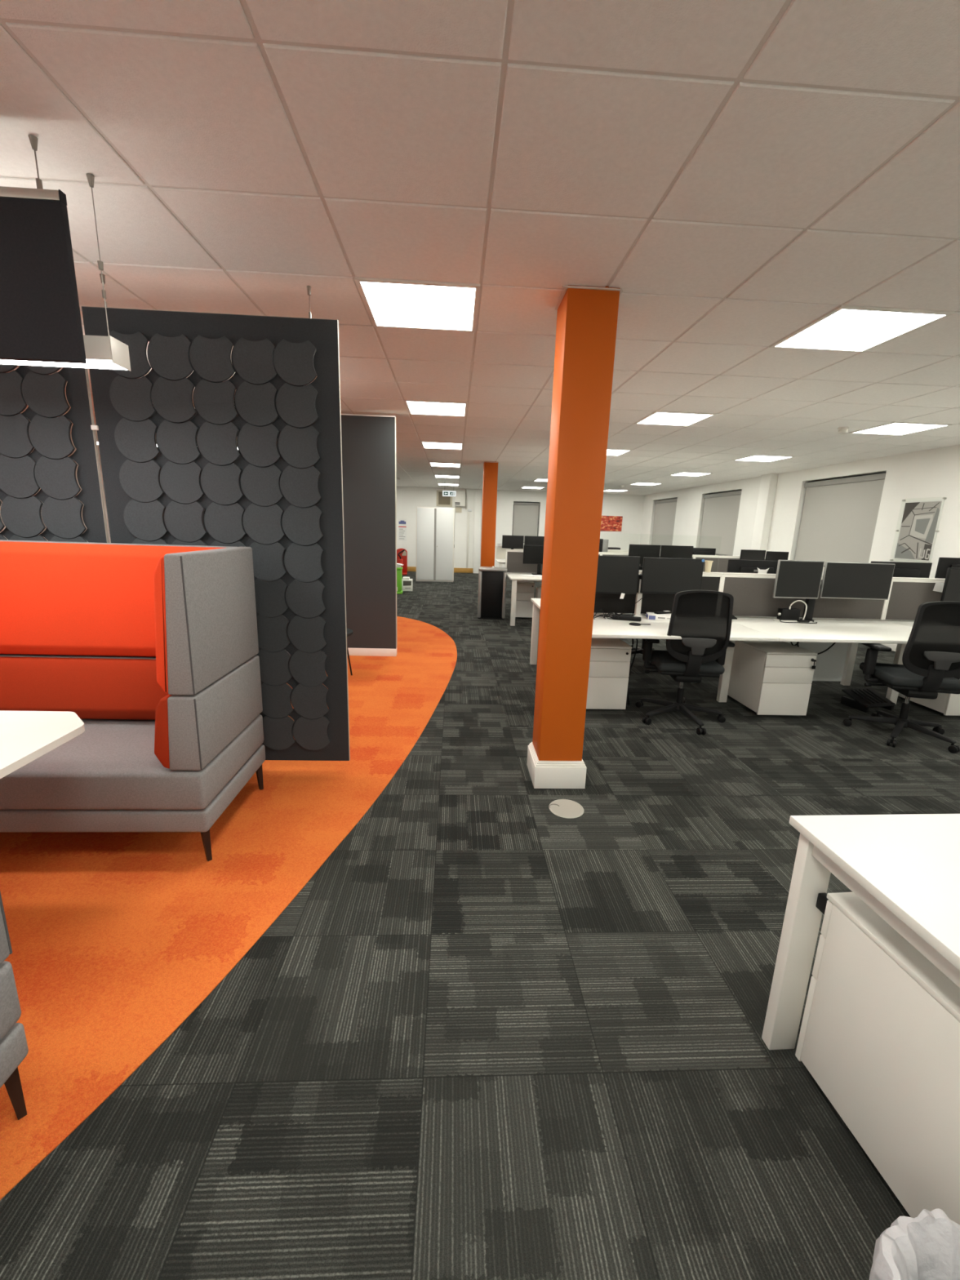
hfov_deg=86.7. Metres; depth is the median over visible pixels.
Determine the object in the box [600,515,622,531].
framed print
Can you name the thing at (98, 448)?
wall
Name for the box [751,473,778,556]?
pilaster
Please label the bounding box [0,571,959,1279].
floor
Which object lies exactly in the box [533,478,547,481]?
recessed light
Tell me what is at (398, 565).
heap
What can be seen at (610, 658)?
drawer pedestal
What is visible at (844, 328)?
recessed light
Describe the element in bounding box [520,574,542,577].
keyboard
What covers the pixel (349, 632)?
stool
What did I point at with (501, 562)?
desk
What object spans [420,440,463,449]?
recessed light
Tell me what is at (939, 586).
paper note
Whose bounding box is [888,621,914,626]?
desk
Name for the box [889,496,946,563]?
framed print
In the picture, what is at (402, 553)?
stand
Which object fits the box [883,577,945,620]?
screen
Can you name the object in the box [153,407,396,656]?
wall
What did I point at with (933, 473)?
wall
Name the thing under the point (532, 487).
recessed light
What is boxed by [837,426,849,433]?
smoke detector
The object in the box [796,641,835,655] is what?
cable
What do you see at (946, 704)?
drawer pedestal
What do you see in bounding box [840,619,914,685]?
desk
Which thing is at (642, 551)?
monitor
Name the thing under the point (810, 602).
monitor stand
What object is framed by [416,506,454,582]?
cupboard
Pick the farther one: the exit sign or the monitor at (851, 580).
the exit sign
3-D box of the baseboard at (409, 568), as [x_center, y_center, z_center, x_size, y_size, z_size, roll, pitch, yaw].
[-0.644,-2.243,16.386,11.600,0.150,0.018,1,13,-3]
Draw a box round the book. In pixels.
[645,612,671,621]
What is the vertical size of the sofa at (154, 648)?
1.339 m
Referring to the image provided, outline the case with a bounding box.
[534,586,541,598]
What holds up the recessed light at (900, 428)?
in the ceiling
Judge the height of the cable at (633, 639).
0.674 m
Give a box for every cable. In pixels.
[626,638,634,704]
[631,638,637,667]
[779,617,817,623]
[789,600,807,619]
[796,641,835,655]
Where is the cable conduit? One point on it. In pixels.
(465, 489)
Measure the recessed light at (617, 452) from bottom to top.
0.012 m
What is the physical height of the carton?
0.255 m
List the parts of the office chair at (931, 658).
armrest, leg, tilt lever, leg, leg, seat, leg, frame, leg, stem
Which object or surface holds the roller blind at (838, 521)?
attached to the window at (886, 472)
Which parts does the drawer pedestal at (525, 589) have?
drawer, drawer, drawer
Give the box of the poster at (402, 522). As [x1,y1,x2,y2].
[398,519,406,541]
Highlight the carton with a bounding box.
[402,578,413,591]
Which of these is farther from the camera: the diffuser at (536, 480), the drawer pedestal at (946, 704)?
the diffuser at (536, 480)
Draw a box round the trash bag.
[869,1208,959,1279]
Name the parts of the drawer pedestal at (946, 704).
drawer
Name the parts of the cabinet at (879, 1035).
drawer, drawer, drawer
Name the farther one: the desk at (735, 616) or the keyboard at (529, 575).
the keyboard at (529, 575)
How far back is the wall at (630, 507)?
16.13 m
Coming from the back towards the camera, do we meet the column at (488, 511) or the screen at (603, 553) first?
the column at (488, 511)
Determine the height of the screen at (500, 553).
0.300 m
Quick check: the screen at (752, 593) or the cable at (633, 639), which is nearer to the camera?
the cable at (633, 639)
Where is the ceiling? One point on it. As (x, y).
(744, 173)
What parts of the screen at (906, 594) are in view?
post, rail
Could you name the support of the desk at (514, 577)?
on the floor
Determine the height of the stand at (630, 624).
0.013 m
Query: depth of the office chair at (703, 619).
3.78 m
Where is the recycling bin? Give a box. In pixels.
[477,565,506,619]
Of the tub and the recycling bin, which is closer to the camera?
the recycling bin
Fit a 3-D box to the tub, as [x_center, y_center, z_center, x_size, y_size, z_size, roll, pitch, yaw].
[-1.865,-1.300,11.026,0.330,0.470,0.260,1,13,-3]
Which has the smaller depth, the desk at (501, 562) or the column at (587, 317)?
the column at (587, 317)
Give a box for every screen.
[495,546,523,559]
[505,549,601,573]
[593,569,723,613]
[601,551,694,565]
[607,549,628,552]
[694,555,765,572]
[720,572,887,619]
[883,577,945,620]
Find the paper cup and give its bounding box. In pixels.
[704,560,713,572]
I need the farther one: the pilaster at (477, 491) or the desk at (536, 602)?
the pilaster at (477, 491)
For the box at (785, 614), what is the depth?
4.57 m
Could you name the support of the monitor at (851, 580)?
attached to the monitor stand at (810, 602)
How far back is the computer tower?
11.88 m
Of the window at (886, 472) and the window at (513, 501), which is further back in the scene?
the window at (513, 501)
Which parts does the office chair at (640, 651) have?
leg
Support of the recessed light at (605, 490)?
in the ceiling
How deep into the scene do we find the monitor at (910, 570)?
5.03 m
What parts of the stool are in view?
seat, leg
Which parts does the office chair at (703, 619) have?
armrest, tilt lever, leg, leg, seat, leg, stem, frame, leg, armrest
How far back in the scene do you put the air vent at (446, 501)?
15.87 m
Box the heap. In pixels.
[396,563,404,567]
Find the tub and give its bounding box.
[396,569,402,591]
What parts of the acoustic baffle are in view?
rail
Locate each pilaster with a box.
[472,488,481,573]
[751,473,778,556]
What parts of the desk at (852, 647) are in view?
leg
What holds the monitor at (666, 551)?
on the desk
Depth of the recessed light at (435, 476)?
12.04 m
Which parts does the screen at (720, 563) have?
rail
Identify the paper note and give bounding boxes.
[933,582,944,592]
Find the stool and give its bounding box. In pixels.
[346,627,352,675]
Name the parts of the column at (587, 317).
skirting, ceiling trim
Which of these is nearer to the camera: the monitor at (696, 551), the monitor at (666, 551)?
the monitor at (666, 551)
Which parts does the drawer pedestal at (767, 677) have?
drawer, drawer, drawer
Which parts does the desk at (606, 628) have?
leg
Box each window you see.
[511,501,539,543]
[813,471,886,568]
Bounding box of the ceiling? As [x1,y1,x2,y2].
[0,0,959,495]
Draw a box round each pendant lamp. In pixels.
[0,173,130,371]
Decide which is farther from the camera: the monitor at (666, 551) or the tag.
the monitor at (666, 551)
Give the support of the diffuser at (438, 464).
attached to the recessed light at (432, 464)
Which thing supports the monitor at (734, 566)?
on the desk at (735, 616)
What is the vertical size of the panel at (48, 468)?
2.525 m
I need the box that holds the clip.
[90,425,98,431]
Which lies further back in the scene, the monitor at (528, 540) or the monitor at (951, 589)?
the monitor at (528, 540)
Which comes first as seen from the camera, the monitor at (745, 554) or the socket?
the socket
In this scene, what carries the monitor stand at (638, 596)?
on the desk at (606, 628)
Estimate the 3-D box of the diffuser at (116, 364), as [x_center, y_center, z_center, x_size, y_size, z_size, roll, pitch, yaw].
[-2.070,-1.045,1.871,1.445,0.004,0.099,1,13,-3]
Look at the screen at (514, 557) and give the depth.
8.49 m
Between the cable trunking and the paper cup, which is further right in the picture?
the paper cup
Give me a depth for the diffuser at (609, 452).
7.48 m
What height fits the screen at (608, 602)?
0.400 m
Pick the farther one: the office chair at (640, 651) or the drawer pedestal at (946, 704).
the office chair at (640, 651)
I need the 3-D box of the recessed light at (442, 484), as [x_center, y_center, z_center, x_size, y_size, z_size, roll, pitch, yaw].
[-0.893,-4.402,14.409,0.597,0.012,0.597,1,13,-3]
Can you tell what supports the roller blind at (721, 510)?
attached to the wall at (933, 473)
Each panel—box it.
[0,306,109,542]
[81,273,350,760]
[786,641,848,681]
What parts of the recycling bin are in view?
trim, lid, trim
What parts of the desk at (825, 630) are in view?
leg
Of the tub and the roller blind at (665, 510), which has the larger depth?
the roller blind at (665, 510)
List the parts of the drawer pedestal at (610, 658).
drawer, drawer, drawer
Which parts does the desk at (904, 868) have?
leg, frame rail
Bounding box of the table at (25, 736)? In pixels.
[0,710,84,778]
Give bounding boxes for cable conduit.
[465,488,467,509]
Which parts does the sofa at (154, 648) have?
seat, leg, leg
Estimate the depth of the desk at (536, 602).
5.55 m
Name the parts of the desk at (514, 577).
leg, frame rail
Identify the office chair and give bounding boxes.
[631,565,653,664]
[635,590,734,734]
[843,600,959,753]
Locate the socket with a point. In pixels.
(565, 808)
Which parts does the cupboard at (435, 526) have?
door, door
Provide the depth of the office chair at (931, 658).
3.62 m
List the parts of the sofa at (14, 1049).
seat, leg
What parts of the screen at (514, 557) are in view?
post, rail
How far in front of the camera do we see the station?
4.34 m
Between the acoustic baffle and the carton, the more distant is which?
the carton
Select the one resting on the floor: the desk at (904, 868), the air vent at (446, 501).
the desk at (904, 868)
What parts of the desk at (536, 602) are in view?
leg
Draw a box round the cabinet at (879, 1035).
[795,892,959,1225]
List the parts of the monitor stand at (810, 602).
post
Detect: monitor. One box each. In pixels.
[502,535,524,549]
[522,545,543,575]
[524,535,544,545]
[595,555,639,594]
[628,544,660,565]
[640,557,704,594]
[659,545,693,558]
[692,547,715,555]
[726,559,777,573]
[739,549,765,560]
[764,551,788,560]
[772,560,824,599]
[818,561,895,599]
[871,560,932,577]
[934,557,959,578]
[940,568,959,601]
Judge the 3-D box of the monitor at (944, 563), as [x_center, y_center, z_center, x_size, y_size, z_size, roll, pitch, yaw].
[4.842,-0.523,5.106,0.550,0.588,0.170,1,13,-3]
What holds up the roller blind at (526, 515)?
attached to the window at (513, 501)
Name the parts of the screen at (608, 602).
rail, post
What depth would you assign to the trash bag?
0.85 m
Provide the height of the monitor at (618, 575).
0.322 m
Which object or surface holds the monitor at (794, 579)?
attached to the monitor stand at (810, 602)
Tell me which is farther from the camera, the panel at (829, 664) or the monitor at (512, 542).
the monitor at (512, 542)
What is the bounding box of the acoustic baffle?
[0,134,86,363]
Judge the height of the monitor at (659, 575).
0.305 m
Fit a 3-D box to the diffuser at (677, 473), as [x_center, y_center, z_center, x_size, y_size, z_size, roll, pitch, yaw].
[4.132,-3.256,9.991,0.553,0.006,0.553,1,13,-3]
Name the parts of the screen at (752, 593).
post, rail, post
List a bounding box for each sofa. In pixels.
[0,539,265,861]
[0,891,28,1119]
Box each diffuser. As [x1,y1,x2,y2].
[0,359,126,369]
[422,442,462,448]
[430,462,460,466]
[535,479,547,481]
[606,449,628,455]
[673,472,709,475]
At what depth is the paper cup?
4.59 m
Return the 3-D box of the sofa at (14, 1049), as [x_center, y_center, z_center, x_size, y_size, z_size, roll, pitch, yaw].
[-1.867,0.593,0.784,1.561,1.339,0.705,1,13,-3]
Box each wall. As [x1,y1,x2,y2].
[0,433,111,542]
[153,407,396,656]
[396,486,644,568]
[640,444,959,577]
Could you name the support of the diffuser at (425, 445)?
attached to the recessed light at (434, 445)
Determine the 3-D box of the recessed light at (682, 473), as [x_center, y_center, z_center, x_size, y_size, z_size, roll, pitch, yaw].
[4.132,-3.256,9.991,0.597,0.012,0.597,1,13,-3]
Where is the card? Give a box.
[757,568,768,573]
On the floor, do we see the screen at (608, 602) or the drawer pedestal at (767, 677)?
the drawer pedestal at (767, 677)
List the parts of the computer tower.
grey panel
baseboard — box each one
[407,566,479,573]
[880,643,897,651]
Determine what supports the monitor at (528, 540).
on the desk at (501, 562)
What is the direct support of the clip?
attached to the panel at (280, 501)
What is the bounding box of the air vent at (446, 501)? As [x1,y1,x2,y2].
[436,490,452,506]
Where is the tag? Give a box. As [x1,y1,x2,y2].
[619,592,625,599]
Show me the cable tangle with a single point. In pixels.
(610, 613)
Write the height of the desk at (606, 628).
0.730 m
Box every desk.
[495,559,505,567]
[506,573,542,626]
[529,598,645,664]
[591,614,779,702]
[690,616,877,683]
[731,617,912,704]
[761,813,959,1049]
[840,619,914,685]
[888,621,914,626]
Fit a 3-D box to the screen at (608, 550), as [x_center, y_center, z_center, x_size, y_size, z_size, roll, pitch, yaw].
[2.764,-2.030,12.200,1.600,0.300,0.032,1,13,-3]
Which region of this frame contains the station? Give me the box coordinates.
[612,614,641,621]
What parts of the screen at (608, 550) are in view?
fabric panel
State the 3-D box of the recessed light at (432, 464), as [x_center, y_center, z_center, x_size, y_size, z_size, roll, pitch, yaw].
[-0.660,-3.351,9.731,0.597,0.012,0.597,1,13,-3]
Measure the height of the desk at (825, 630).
0.730 m
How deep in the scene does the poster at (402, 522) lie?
16.03 m
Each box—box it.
[454,490,465,512]
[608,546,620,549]
[776,608,800,620]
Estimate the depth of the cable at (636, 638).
4.33 m
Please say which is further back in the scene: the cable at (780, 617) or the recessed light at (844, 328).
the cable at (780, 617)
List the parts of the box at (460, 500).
cable plate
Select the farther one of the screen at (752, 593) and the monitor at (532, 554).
the monitor at (532, 554)
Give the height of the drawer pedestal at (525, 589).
0.600 m
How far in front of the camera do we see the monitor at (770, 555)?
8.51 m
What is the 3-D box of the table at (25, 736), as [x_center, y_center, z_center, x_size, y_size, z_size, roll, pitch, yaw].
[-2.103,0.702,1.628,1.385,0.742,0.730,1,13,-3]
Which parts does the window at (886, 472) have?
frame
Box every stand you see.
[396,548,407,575]
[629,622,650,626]
[633,571,642,617]
[800,583,821,622]
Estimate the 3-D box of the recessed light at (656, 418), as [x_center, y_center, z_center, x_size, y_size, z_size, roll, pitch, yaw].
[1.969,-2.252,5.183,0.597,0.012,0.597,1,13,-3]
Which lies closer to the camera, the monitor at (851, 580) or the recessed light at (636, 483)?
the monitor at (851, 580)
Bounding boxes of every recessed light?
[354,276,480,332]
[404,399,467,416]
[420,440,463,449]
[429,462,461,467]
[434,475,459,478]
[437,483,458,485]
[520,486,543,488]
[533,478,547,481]
[603,489,628,491]
[606,448,631,456]
[629,482,662,485]
[634,410,716,426]
[670,471,711,476]
[733,454,794,462]
[768,304,955,352]
[848,421,952,435]
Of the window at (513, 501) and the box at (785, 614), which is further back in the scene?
the window at (513, 501)
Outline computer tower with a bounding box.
[599,538,608,553]
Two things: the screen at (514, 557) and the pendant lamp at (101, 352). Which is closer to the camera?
the pendant lamp at (101, 352)
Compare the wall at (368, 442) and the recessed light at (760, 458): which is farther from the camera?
the recessed light at (760, 458)
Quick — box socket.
[548,799,583,817]
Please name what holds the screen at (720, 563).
attached to the desk
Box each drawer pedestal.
[515,581,534,617]
[586,637,631,709]
[727,640,817,715]
[897,692,959,715]
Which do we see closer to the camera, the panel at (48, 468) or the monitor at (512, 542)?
the panel at (48, 468)
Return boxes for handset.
[653,610,671,613]
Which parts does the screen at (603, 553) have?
rail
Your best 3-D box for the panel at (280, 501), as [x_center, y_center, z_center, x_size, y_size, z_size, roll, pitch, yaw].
[-1.358,-0.517,2.743,1.228,2.525,0.050,1,13,-3]
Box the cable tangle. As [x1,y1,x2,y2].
[593,608,635,619]
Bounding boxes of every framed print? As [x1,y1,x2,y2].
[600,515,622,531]
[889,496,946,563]
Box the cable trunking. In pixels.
[466,511,469,568]
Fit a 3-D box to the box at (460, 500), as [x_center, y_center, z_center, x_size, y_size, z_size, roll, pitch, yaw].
[-0.625,-4.301,15.851,0.320,0.640,0.160,1,13,-3]
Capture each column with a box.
[477,461,498,599]
[526,284,622,788]
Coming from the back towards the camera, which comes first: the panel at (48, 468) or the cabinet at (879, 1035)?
the panel at (48, 468)
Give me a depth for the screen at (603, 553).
8.53 m
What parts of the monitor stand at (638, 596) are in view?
post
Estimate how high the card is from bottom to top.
0.054 m
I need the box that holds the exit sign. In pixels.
[442,490,456,496]
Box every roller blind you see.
[512,502,539,542]
[651,498,677,547]
[698,490,741,555]
[794,472,885,566]
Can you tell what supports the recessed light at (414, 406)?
in the ceiling
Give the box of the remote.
[796,619,809,622]
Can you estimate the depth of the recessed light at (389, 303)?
2.66 m

